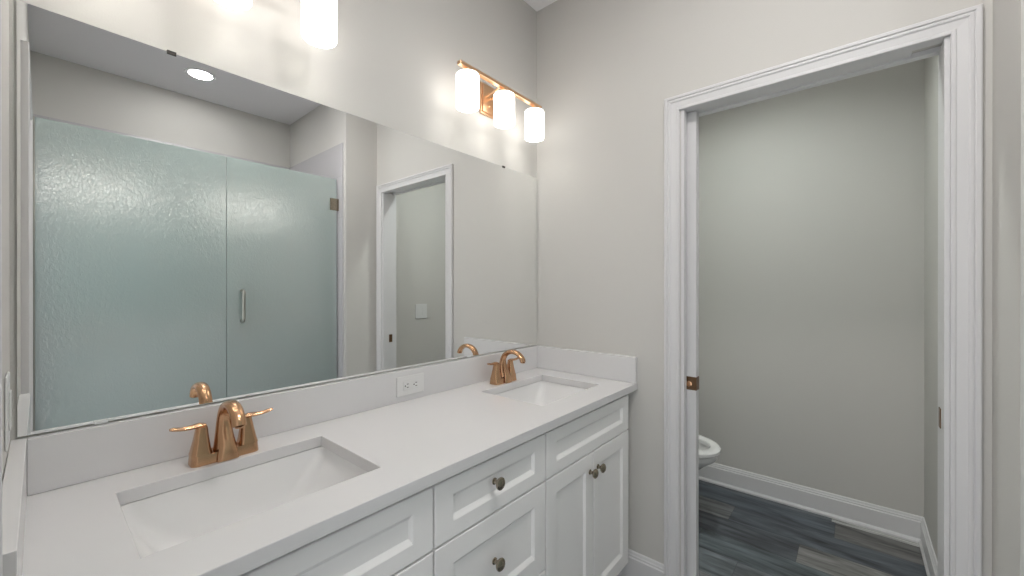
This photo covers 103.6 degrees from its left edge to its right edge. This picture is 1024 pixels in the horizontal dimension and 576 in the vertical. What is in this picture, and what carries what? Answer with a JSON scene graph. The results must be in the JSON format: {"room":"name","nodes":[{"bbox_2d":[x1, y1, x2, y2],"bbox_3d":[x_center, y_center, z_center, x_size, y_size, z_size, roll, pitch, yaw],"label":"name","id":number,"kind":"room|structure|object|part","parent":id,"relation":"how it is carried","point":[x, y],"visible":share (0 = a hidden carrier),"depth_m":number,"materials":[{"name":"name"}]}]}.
{"room":"bathroom","nodes":[
{"label":"bathroom","id":0,"kind":"room"},
{"bbox_2d":[2,0,9,482],"bbox_3d":[-0.010,-0.079,-0.119,2.715,2.770,0.115,0,0,40],"label":"wall","id":1,"kind":"structure","parent":0,"point":[5,3],"depth_m":0.71,"materials":[{"name":"grey paint"}]},
{"bbox_2d":[0,0,1,575],"bbox_3d":[-0.097,0.258,0.044,0.878,2.095,0.019,0,0,40],"label":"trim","id":2,"kind":"structure","parent":1,"relation":"attached to","point":[0,0],"depth_m":0.33,"materials":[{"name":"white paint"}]},
{"bbox_2d":[4,372,11,451],"bbox_3d":[-0.878,0.213,0.702,0.075,0.125,0.006,0,0,40],"label":"light switch","id":3,"kind":"object","parent":1,"relation":"attached to","point":[7,392],"visible":1,"depth_m":0.68,"materials":[{"name":"white plastic"}]},
{"bbox_2d":[9,0,536,440],"bbox_3d":[-0.082,-0.082,1.966,0.100,2.770,3.196,0,0,40],"label":"wall","id":4,"kind":"structure","parent":0,"point":[392,64],"depth_m":1.39,"materials":[{"name":"grey paint"}]},
{"bbox_2d":[214,0,336,48],"bbox_3d":[-0.722,-0.821,1.016,0.156,0.208,0.534,0,0,40],"label":"vanity light","id":5,"kind":"object","parent":4,"relation":"attached to","point":[318,17],"visible":1,"depth_m":1.13,"materials":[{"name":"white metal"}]},
{"bbox_3d":[-0.698,-0.784,0.995,0.094,0.134,0.094,0,0,40],"label":"lamp shade","id":6,"kind":"part","parent":5,"relation":"part of","materials":[{"name":"white glass"}]},
{"bbox_3d":[-0.555,-0.784,1.162,0.094,0.134,0.094,0,0,40],"label":"lamp shade","id":7,"kind":"part","parent":5,"relation":"part of","materials":[{"name":"white glass"}]},
{"bbox_3d":[-0.555,-0.789,1.162,0.060,0.108,0.060,0,0,40],"label":"bulb","id":8,"kind":"part","parent":5,"relation":"part of","materials":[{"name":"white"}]},
{"bbox_2d":[16,0,536,436],"bbox_3d":[-0.432,-0.141,1.471,0.008,0.886,1.739,0,0,40],"label":"wall mirror","id":9,"kind":"object","parent":4,"relation":"attached to","point":[190,232],"visible":1,"depth_m":1.08,"materials":[{"name":"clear mirror"}]},
{"bbox_2d":[27,346,536,495],"bbox_3d":[-0.428,0.361,1.466,0.020,0.114,1.709,0,0,40],"label":"backsplash","id":10,"kind":"structure","parent":4,"relation":"attached to","point":[55,460],"depth_m":1.02,"materials":[{"name":"white stone"}]},
{"bbox_2d":[396,373,423,396],"bbox_3d":[-0.379,0.361,1.502,0.008,0.072,0.120,0,0,40],"label":"power outlet","id":11,"kind":"object","parent":10,"relation":"attached to","point":[410,384],"visible":1,"depth_m":1.50,"materials":[{"name":"white plastic"}]},
{"bbox_2d":[403,379,418,390],"bbox_3d":[-0.377,0.361,1.501,0.002,0.033,0.068,0,0,40],"label":"receptacle","id":12,"kind":"object","parent":11,"relation":"attached to","point":[408,384],"depth_m":1.50,"materials":[{"name":"grey plastic"}]},
{"bbox_2d":[456,60,543,141],"bbox_3d":[-0.058,-0.822,1.794,0.156,0.208,0.534,0,0,40],"label":"vanity light","id":13,"kind":"object","parent":4,"relation":"attached to","point":[472,95],"visible":1,"depth_m":1.74,"materials":[{"name":"white glass"}]},
{"bbox_3d":[-0.177,-0.785,1.606,0.094,0.134,0.094,0,0,40],"label":"lamp shade","id":14,"kind":"part","parent":13,"relation":"part of","materials":[{"name":"white glass"}]},
{"bbox_3d":[-0.073,-0.874,1.806,0.083,0.025,0.041,0,0,40],"label":"arm","id":15,"kind":"part","parent":13,"relation":"part of","materials":[{"name":"gold metal"}]},
{"bbox_3d":[-0.035,-0.785,1.773,0.094,0.134,0.094,0,0,40],"label":"lamp shade","id":16,"kind":"part","parent":13,"relation":"part of","materials":[{"name":"white glass"}]},
{"bbox_3d":[0.108,-0.785,1.940,0.094,0.134,0.094,0,0,40],"label":"lamp shade","id":17,"kind":"part","parent":13,"relation":"part of","materials":[{"name":"white glass"}]},
{"bbox_2d":[524,0,556,10],"bbox_3d":[0.951,-1.505,1.084,2.815,0.080,3.196,0,0,40],"label":"ceiling","id":18,"kind":"structure","parent":0,"point":[537,5],"depth_m":2.08,"materials":[{"name":"white paint"}]},
{"bbox_2d":[537,0,992,575],"bbox_3d":[0.769,-0.081,1.671,1.577,2.770,0.115,0,0,40],"label":"wall","id":19,"kind":"structure","parent":0,"point":[607,69],"depth_m":1.78,"materials":[{"name":"grey paint"}]},
{"bbox_2d":[617,549,663,575],"bbox_3d":[0.391,1.236,1.907,0.658,0.134,0.020,0,0,40],"label":"baseboard","id":20,"kind":"structure","parent":19,"relation":"attached to","point":[638,564],"depth_m":1.76,"materials":[{"name":"white paint"}]},
{"bbox_2d":[686,111,698,575],"bbox_3d":[0.482,0.280,1.919,0.760,2.024,0.042,0,0,40],"label":"door","id":21,"kind":"structure","parent":19,"relation":"in","point":[692,496],"depth_m":1.68,"materials":[{"name":"white paint"}]},
{"bbox_2d":[690,51,911,112],"bbox_3d":[1.002,-0.740,1.476,0.660,0.006,0.052,0,0,40],"label":"trim","id":22,"kind":"structure","parent":19,"relation":"attached to","point":[908,54],"depth_m":1.43,"materials":[{"name":"white paint"}]},
{"bbox_2d":[681,36,949,575],"bbox_3d":[1.021,0.264,1.457,0.755,2.080,0.117,0,0,40],"label":"trim","id":23,"kind":"structure","parent":19,"relation":"attached to","point":[943,52],"depth_m":1.24,"materials":[{"name":"white paint"}]},
{"bbox_2d":[664,3,982,575],"bbox_3d":[0.976,0.257,1.409,0.880,2.095,0.016,0,0,40],"label":"trim","id":24,"kind":"structure","parent":19,"relation":"attached to","point":[964,27],"depth_m":1.16,"materials":[{"name":"white paint"}]},
{"bbox_2d":[938,407,940,428],"bbox_3d":[1.302,0.394,1.226,0.002,0.060,0.028,0,0,40],"label":"strike plate","id":25,"kind":"object","parent":19,"relation":"attached to","point":[939,408],"depth_m":1.22,"materials":[{"name":"brown metal"}]},
{"bbox_2d":[699,59,924,516],"bbox_3d":[1.556,-0.082,2.595,1.577,2.770,0.115,0,0,40],"label":"wall","id":26,"kind":"structure","parent":0,"point":[811,200],"depth_m":2.33,"materials":[{"name":"grey paint"}]},
{"bbox_2d":[699,463,922,543],"bbox_3d":[1.504,1.236,2.552,1.556,0.134,0.020,0,0,40],"label":"baseboard","id":27,"kind":"structure","parent":26,"relation":"attached to","point":[903,525],"depth_m":2.32,"materials":[{"name":"white paint"}]},
{"bbox_2d":[699,480,926,575],"bbox_3d":[0.951,1.345,1.087,2.815,0.080,3.196,0,0,40],"label":"floor","id":28,"kind":"structure","parent":0,"point":[741,534],"depth_m":2.05,"materials":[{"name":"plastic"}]},
{"bbox_2d":[240,486,432,575],"bbox_3d":[-0.574,0.878,0.874,0.563,0.854,0.617,0,0,40],"label":"vanity cabinet","id":29,"kind":"object","parent":28,"relation":"on","point":[396,539],"visible":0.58,"depth_m":0.84,"materials":[{"name":"white paint"}]},
{"bbox_2d":[22,368,636,575],"bbox_3d":[-0.225,0.434,1.292,0.556,0.030,1.751,0,0,40],"label":"countertop","id":30,"kind":"structure","parent":29,"relation":"on","point":[405,448],"depth_m":0.90,"materials":[{"name":"white stone"}]},
{"bbox_2d":[2,438,26,575],"bbox_3d":[-0.790,0.362,0.638,0.544,0.114,0.021,0,0,40],"label":"side splash","id":31,"kind":"object","parent":30,"relation":"on","point":[14,485],"visible":1,"depth_m":0.58,"materials":[{"name":"white stone"}]},
{"bbox_2d":[169,400,272,467],"bbox_3d":[-0.710,0.345,0.989,0.167,0.150,0.167,0,0,-8],"label":"faucet","id":32,"kind":"object","parent":30,"relation":"on","point":[231,414],"visible":1,"depth_m":0.97,"materials":[{"name":"brown metal"}]},
{"bbox_3d":[-0.762,0.328,0.946,0.022,0.014,0.069,0,0,40],"label":"lever","id":33,"kind":"part","parent":32,"relation":"part of","materials":[{"name":"brown metal"}]},
{"bbox_3d":[-0.747,0.364,0.965,0.042,0.064,0.042,0,0,40],"label":"handle","id":34,"kind":"part","parent":32,"relation":"part of","materials":[{"name":"brown metal"}]},
{"bbox_3d":[-0.715,0.408,1.002,0.050,0.023,0.141,0,0,40],"label":"plate","id":35,"kind":"part","parent":32,"relation":"part of","materials":[{"name":"brown metal"}]},
{"bbox_3d":[-0.676,0.335,0.969,0.142,0.131,0.050,0,0,40],"label":"spout","id":36,"kind":"part","parent":32,"relation":"part of","materials":[{"name":"brown metal"}]},
{"bbox_3d":[-0.684,0.364,1.039,0.042,0.064,0.042,0,0,40],"label":"handle","id":37,"kind":"part","parent":32,"relation":"part of","materials":[{"name":"brown metal"}]},
{"bbox_3d":[-0.667,0.328,1.057,0.022,0.014,0.069,0,0,40],"label":"lever","id":38,"kind":"part","parent":32,"relation":"part of","materials":[{"name":"brown metal"}]},
{"bbox_2d":[121,446,366,558],"bbox_3d":[-0.560,0.526,0.885,0.344,0.150,0.453,0,0,40],"label":"sink","id":39,"kind":"object","parent":30,"relation":"in","point":[156,523],"visible":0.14,"depth_m":0.97,"materials":[{"name":"white ceramic"}]},
{"bbox_2d":[487,349,525,384],"bbox_3d":[-0.033,0.344,1.783,0.167,0.150,0.167,0,0,-8],"label":"faucet","id":40,"kind":"object","parent":30,"relation":"on","point":[503,372],"visible":1,"depth_m":1.76,"materials":[{"name":"brown metal"}]},
{"bbox_3d":[-0.070,0.363,1.759,0.042,0.064,0.042,0,0,40],"label":"handle","id":41,"kind":"part","parent":40,"relation":"part of","materials":[{"name":"brown metal"}]},
{"bbox_3d":[-0.038,0.407,1.796,0.050,0.023,0.141,0,0,40],"label":"plate","id":42,"kind":"part","parent":40,"relation":"part of","materials":[{"name":"brown metal"}]},
{"bbox_3d":[-0.007,0.363,1.833,0.042,0.064,0.042,0,0,40],"label":"handle","id":43,"kind":"part","parent":40,"relation":"part of","materials":[{"name":"brown metal"}]},
{"bbox_3d":[0.001,0.334,1.762,0.142,0.131,0.050,0,0,40],"label":"spout","id":44,"kind":"part","parent":40,"relation":"part of","materials":[{"name":"brown metal"}]},
{"bbox_2d":[495,381,585,405],"bbox_3d":[0.127,0.525,1.690,0.344,0.150,0.453,0,0,40],"label":"sink","id":45,"kind":"object","parent":30,"relation":"in","point":[541,393],"visible":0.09,"depth_m":1.87,"materials":[{"name":"white ceramic"}]},
{"bbox_2d":[535,345,636,382],"bbox_3d":[0.336,0.361,1.951,0.555,0.114,0.020,0,0,40],"label":"side splash","id":46,"kind":"object","parent":30,"relation":"on","point":[588,363],"visible":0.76,"depth_m":1.91,"materials":[{"name":"white stone"}]},
{"bbox_3d":[-0.291,0.910,0.836,0.020,0.578,0.304,0,0,40],"label":"door","id":47,"kind":"part","parent":29,"relation":"part of","materials":[{"name":"white paint"}]},
{"bbox_2d":[431,433,544,575],"bbox_3d":[-0.227,0.877,1.280,0.563,0.854,0.448,0,0,40],"label":"vanity cabinet","id":48,"kind":"object","parent":28,"relation":"on","point":[489,516],"visible":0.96,"depth_m":1.11,"materials":[{"name":"white paint"}]},
{"bbox_3d":[-0.044,0.758,1.125,0.020,0.276,0.444,0,0,40],"label":"drawer","id":49,"kind":"part","parent":48,"relation":"part of","materials":[{"name":"white paint"}]},
{"bbox_3d":[-0.036,0.749,1.094,0.032,0.035,0.033,0,0,40],"label":"knob","id":50,"kind":"part","parent":48,"relation":"part of","materials":[{"name":"silver metal"}]},
{"bbox_3d":[-0.036,0.529,1.094,0.032,0.035,0.033,0,0,40],"label":"knob","id":51,"kind":"part","parent":48,"relation":"part of","materials":[{"name":"silver metal"}]},
{"bbox_3d":[-0.044,1.050,1.125,0.020,0.296,0.444,0,0,40],"label":"drawer","id":52,"kind":"part","parent":48,"relation":"part of","materials":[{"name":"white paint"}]},
{"bbox_2d":[544,394,627,575],"bbox_3d":[0.120,0.877,1.687,0.563,0.854,0.617,0,0,40],"label":"vanity cabinet","id":53,"kind":"object","parent":28,"relation":"on","point":[586,480],"visible":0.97,"depth_m":1.50,"materials":[{"name":"white paint"}]},
{"bbox_3d":[0.202,0.909,1.414,0.020,0.578,0.304,0,0,40],"label":"door","id":54,"kind":"part","parent":53,"relation":"part of","materials":[{"name":"white paint"}]},
{"bbox_3d":[0.303,0.686,1.492,0.032,0.035,0.033,0,0,40],"label":"knob","id":55,"kind":"part","parent":53,"relation":"part of","materials":[{"name":"silver metal"}]},
{"bbox_3d":[0.342,0.686,1.537,0.032,0.035,0.033,0,0,40],"label":"knob","id":56,"kind":"part","parent":53,"relation":"part of","materials":[{"name":"silver metal"}]},
{"bbox_3d":[0.402,0.909,1.649,0.020,0.578,0.304,0,0,40],"label":"door","id":57,"kind":"part","parent":53,"relation":"part of","materials":[{"name":"white paint"}]},
{"bbox_2d":[699,435,720,469],"bbox_3d":[0.841,0.882,2.397,0.727,0.841,0.450,0,0,40],"label":"toilet","id":58,"kind":"object","parent":28,"relation":"on","point":[709,450],"visible":0.1,"depth_m":2.15,"materials":[{"name":"white ceramic"}]},
{"bbox_3d":[0.900,1.100,2.346,0.544,0.406,0.370,0,0,40],"label":"bowl","id":59,"kind":"part","parent":58,"relation":"part of","materials":[{"name":"white ceramic"}]},
{"bbox_3d":[0.924,0.881,2.325,0.507,0.030,0.384,0,0,40],"label":"seat","id":60,"kind":"part","parent":58,"relation":"part of","materials":[{"name":"white ceramic"}]},
{"bbox_2d":[924,0,1023,575],"bbox_3d":[2.106,-0.081,1.164,1.159,2.770,1.578,0,0,40],"label":"wall","id":61,"kind":"structure","parent":0,"point":[1008,15],"depth_m":1.04,"materials":[{"name":"grey paint"}]},
{"bbox_2d":[919,517,936,575],"bbox_3d":[1.739,1.237,1.643,0.020,0.134,1.098,0,0,40],"label":"baseboard","id":62,"kind":"structure","parent":61,"relation":"attached to","point":[926,547],"depth_m":1.87,"materials":[{"name":"white paint"}]}
]}

